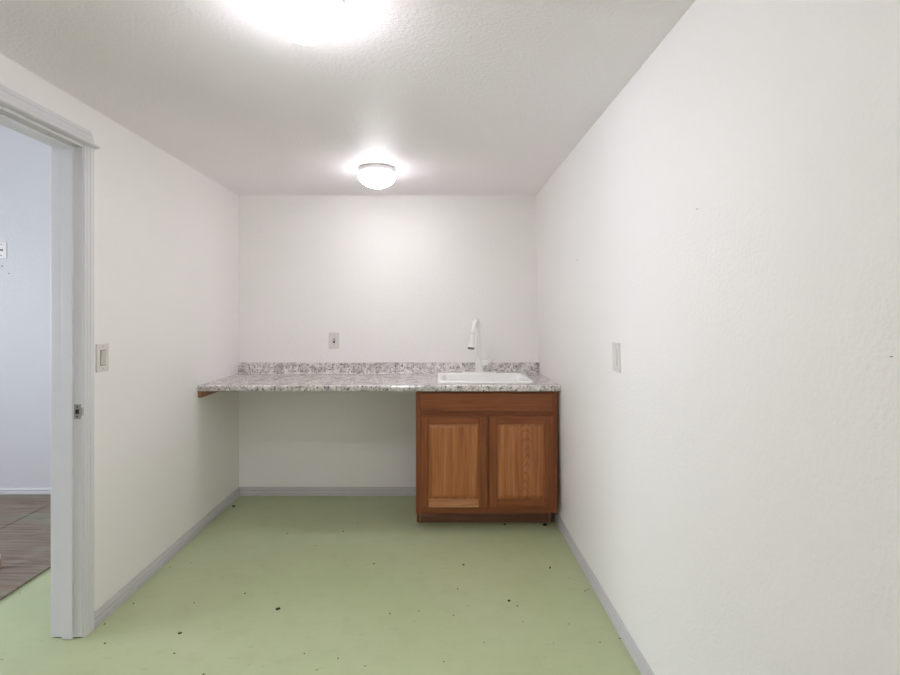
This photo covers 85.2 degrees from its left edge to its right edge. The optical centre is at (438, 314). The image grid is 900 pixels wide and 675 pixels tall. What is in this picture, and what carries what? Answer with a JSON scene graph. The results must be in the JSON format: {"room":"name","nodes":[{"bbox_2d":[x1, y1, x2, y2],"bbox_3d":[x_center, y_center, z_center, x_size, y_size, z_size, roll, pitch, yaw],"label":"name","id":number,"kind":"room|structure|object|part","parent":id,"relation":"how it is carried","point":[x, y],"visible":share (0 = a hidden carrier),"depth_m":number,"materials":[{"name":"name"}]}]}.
{"room":"utility room","nodes":[
{"label":"utility room","id":0,"kind":"room"},
{"bbox_2d":[0,53,238,611],"bbox_3d":[-1.552,-0.170,-0.170,0.123,3.050,7.660,0,0,0],"label":"wall","id":1,"kind":"structure","parent":0,"point":[166,233],"depth_m":2.55,"materials":[{"name":"paint"}]},
{"bbox_2d":[0,84,99,638],"bbox_3d":[-1.540,0.289,1.639,0.172,2.132,0.939,0,0,0],"label":"door frame","id":2,"kind":"structure","parent":1,"relation":"in","point":[72,145],"depth_m":2.05,"materials":[{"name":"paint"}]},
{"bbox_3d":[-1.473,-0.744,1.639,0.036,0.066,0.937,0,0,0],"label":"head casing","id":3,"kind":"part","parent":2,"relation":"part of","materials":[{"name":"paint"}]},
{"bbox_3d":[-1.620,0.293,2.079,0.012,2.125,0.058,0,0,0],"label":"casing","id":4,"kind":"part","parent":2,"relation":"part of","materials":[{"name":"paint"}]},
{"bbox_3d":[-1.502,0.407,2.047,0.042,0.062,0.012,0,0,-17],"label":"strike plate","id":5,"kind":"part","parent":2,"relation":"part of","materials":[{"name":"metal"}]},
{"bbox_3d":[-1.483,0.323,2.074,0.016,2.066,0.050,0,0,0],"label":"casing","id":6,"kind":"part","parent":2,"relation":"part of","materials":[{"name":"paint"}]},
{"bbox_2d":[96,343,108,372],"bbox_3d":[-1.485,0.193,2.166,0.012,0.123,0.078,0,0,0],"label":"light switch","id":7,"kind":"object","parent":1,"relation":"attached to","point":[102,350],"visible":1,"depth_m":2.16,"materials":[{"name":"plastic"}]},
{"bbox_2d":[94,487,239,628],"bbox_3d":[-1.484,1.323,2.880,0.013,0.064,1.561,0,0,0],"label":"baseboard","id":8,"kind":"structure","parent":1,"relation":"attached to","point":[131,587],"depth_m":2.58,"materials":[{"name":"paint"}]},
{"bbox_2d":[0,125,538,486],"bbox_3d":[-2.010,-0.119,3.720,6.020,2.950,0.120,0,0,0],"label":"wall","id":9,"kind":"structure","parent":0,"point":[399,278],"depth_m":3.66,"materials":[{"name":"paint"}]},
{"bbox_2d":[0,242,6,257],"bbox_3d":[-3.266,-0.479,3.656,0.078,0.123,0.008,0,0,0],"label":"wall jack","id":10,"kind":"object","parent":9,"relation":"attached to","point":[3,245],"visible":1,"depth_m":3.66,"materials":[{"name":"plastic"}]},
{"bbox_2d":[0,487,50,493],"bbox_3d":[-3.257,1.323,3.654,3.286,0.064,0.013,0,0,0],"label":"baseboard","id":11,"kind":"structure","parent":9,"relation":"attached to","point":[3,490],"depth_m":3.65,"materials":[{"name":"paint"}]},
{"bbox_2d":[240,487,415,495],"bbox_3d":[-0.807,1.323,3.654,1.343,0.064,0.013,0,0,0],"label":"baseboard","id":12,"kind":"structure","parent":9,"relation":"attached to","point":[244,491],"depth_m":3.65,"materials":[{"name":"paint"}]},
{"bbox_2d":[329,333,338,348],"bbox_3d":[-0.779,0.199,3.651,0.078,0.123,0.018,0,0,0],"label":"light switch","id":13,"kind":"object","parent":9,"relation":"attached to","point":[333,337],"visible":1,"depth_m":3.65,"materials":[{"name":"plastic"}]},
{"bbox_2d":[238,363,539,373],"bbox_3d":[-0.368,0.402,3.643,2.244,0.080,0.032,0,0,0],"label":"backsplash","id":14,"kind":"structure","parent":9,"relation":"attached to","point":[243,368],"depth_m":3.64,"materials":[{"name":"stone"}]},
{"bbox_2d":[0,496,640,674],"bbox_3d":[-2.010,1.415,-0.170,6.020,0.120,7.900,0,0,0],"label":"floor","id":15,"kind":"structure","parent":0,"point":[326,585],"depth_m":2.27,"materials":[{"name":"green paint"}]},
{"bbox_2d":[0,504,50,600],"bbox_3d":[-2.405,1.349,1.224,0.671,0.012,4.847,0,0,0],"label":"floor panel","id":16,"kind":"object","parent":15,"relation":"on","point":[25,543],"visible":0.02,"depth_m":2.78,"materials":[{"name":"brown wood"}]},
{"bbox_2d":[0,494,50,528],"bbox_3d":[-3.818,1.349,1.224,2.143,0.012,4.847,0,0,0],"label":"floor panel","id":17,"kind":"object","parent":15,"relation":"on","point":[13,507],"visible":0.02,"depth_m":3.43,"materials":[{"name":"brown wood"}]},
{"bbox_2d":[416,391,556,521],"bbox_3d":[0.303,0.916,3.342,0.885,0.878,0.607,0,0,0],"label":"base cabinet","id":18,"kind":"object","parent":15,"relation":"on","point":[482,456],"visible":0.98,"depth_m":3.04,"materials":[{"name":"brown wood"}]},
{"bbox_2d":[197,363,560,397],"bbox_3d":[-0.367,0.440,3.340,2.245,0.156,0.639,0,0,0],"label":"countertop","id":19,"kind":"structure","parent":18,"relation":"on","point":[250,376],"depth_m":3.41,"materials":[{"name":"stone"}]},
{"bbox_2d":[437,372,533,382],"bbox_3d":[0.306,0.521,3.373,0.624,0.185,0.510,0,0,0],"label":"sink","id":20,"kind":"object","parent":19,"relation":"in","point":[442,377],"visible":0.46,"depth_m":3.52,"materials":[{"name":"white ceramic"}]},
{"bbox_2d":[462,319,495,373],"bbox_3d":[0.297,0.230,3.473,0.250,0.396,0.239,0,0,0],"label":"faucet","id":21,"kind":"object","parent":20,"relation":"on","point":[479,362],"visible":1,"depth_m":3.54,"materials":[{"name":"plastic"}]},
{"bbox_3d":[0.297,0.424,3.562,0.250,0.010,0.060,0,0,0],"label":"deck plate","id":22,"kind":"part","parent":21,"relation":"part of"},
{"bbox_3d":[0.096,0.918,3.045,0.320,0.476,0.009,0,0,0],"label":"raised panel","id":23,"kind":"part","parent":18,"relation":"part of","materials":[{"name":"brown wood"}]},
{"bbox_3d":[0.096,1.177,3.048,0.312,0.050,0.018,0,0,0],"label":"rail","id":24,"kind":"part","parent":18,"relation":"part of","materials":[{"name":"brown wood"}]},
{"bbox_3d":[0.096,0.659,3.048,0.312,0.050,0.018,0,0,0],"label":"rail","id":25,"kind":"part","parent":18,"relation":"part of","materials":[{"name":"brown wood"}]},
{"bbox_3d":[0.301,0.549,3.048,0.830,0.113,0.018,0,0,0],"label":"false drawer","id":26,"kind":"part","parent":18,"relation":"part of","materials":[{"name":"brown wood"}]},
{"bbox_3d":[0.303,0.499,3.068,0.805,0.043,0.018,0,0,0],"label":"rail","id":27,"kind":"part","parent":18,"relation":"part of","materials":[{"name":"brown wood"}]},
{"bbox_3d":[0.303,0.621,3.068,0.805,0.040,0.018,0,0,0],"label":"rail","id":28,"kind":"part","parent":18,"relation":"part of","materials":[{"name":"brown wood"}]},
{"bbox_3d":[0.303,1.221,3.068,0.805,0.045,0.018,0,0,0],"label":"rail","id":29,"kind":"part","parent":18,"relation":"part of","materials":[{"name":"brown wood"}]},
{"bbox_3d":[0.517,0.918,3.045,0.306,0.476,0.009,0,0,0],"label":"raised panel","id":30,"kind":"part","parent":18,"relation":"part of","materials":[{"name":"brown wood"}]},
{"bbox_3d":[0.517,1.177,3.048,0.298,0.050,0.018,0,0,0],"label":"rail","id":31,"kind":"part","parent":18,"relation":"part of","materials":[{"name":"brown wood"}]},
{"bbox_3d":[0.517,0.659,3.048,0.298,0.050,0.018,0,0,0],"label":"rail","id":32,"kind":"part","parent":18,"relation":"part of","materials":[{"name":"brown wood"}]},
{"bbox_2d":[0,0,694,194],"bbox_3d":[-0.245,-0.949,-0.170,2.491,0.120,7.660,0,0,0],"label":"ceiling","id":33,"kind":"structure","parent":0,"point":[457,97],"depth_m":1.86,"materials":[{"name":"paint"}]},
{"bbox_2d":[261,0,345,44],"bbox_3d":[-0.373,-0.831,1.360,0.228,0.116,0.228,0,0,0],"label":"ceiling light","id":34,"kind":"object","parent":33,"relation":"attached to","point":[307,22],"visible":1,"depth_m":1.32,"materials":[{"name":"white glass"}]},
{"bbox_2d":[358,164,395,188],"bbox_3d":[-0.373,-0.831,2.985,0.228,0.116,0.228,0,0,0],"label":"ceiling light","id":35,"kind":"object","parent":33,"relation":"attached to","point":[377,176],"visible":1,"depth_m":2.91,"materials":[{"name":"white glass"}]},
{"bbox_2d":[535,0,899,674],"bbox_3d":[0.839,0.234,-0.170,0.222,2.244,7.660,0,0,0],"label":"wall","id":36,"kind":"structure","parent":0,"point":[730,220],"depth_m":1.21,"materials":[{"name":"paint"}]},
{"bbox_2d":[553,513,653,674],"bbox_3d":[0.770,1.323,-0.170,0.014,0.064,7.660,0,0,0],"label":"baseboard","id":37,"kind":"structure","parent":36,"relation":"attached to","point":[635,653],"depth_m":2.21,"materials":[{"name":"paint"}]},
{"bbox_2d":[612,342,620,372],"bbox_3d":[0.747,0.179,2.052,0.012,0.123,0.078,0,0,0],"label":"light switch","id":38,"kind":"object","parent":36,"relation":"attached to","point":[615,345],"visible":1,"depth_m":2.04,"materials":[{"name":"plastic"}]}
]}

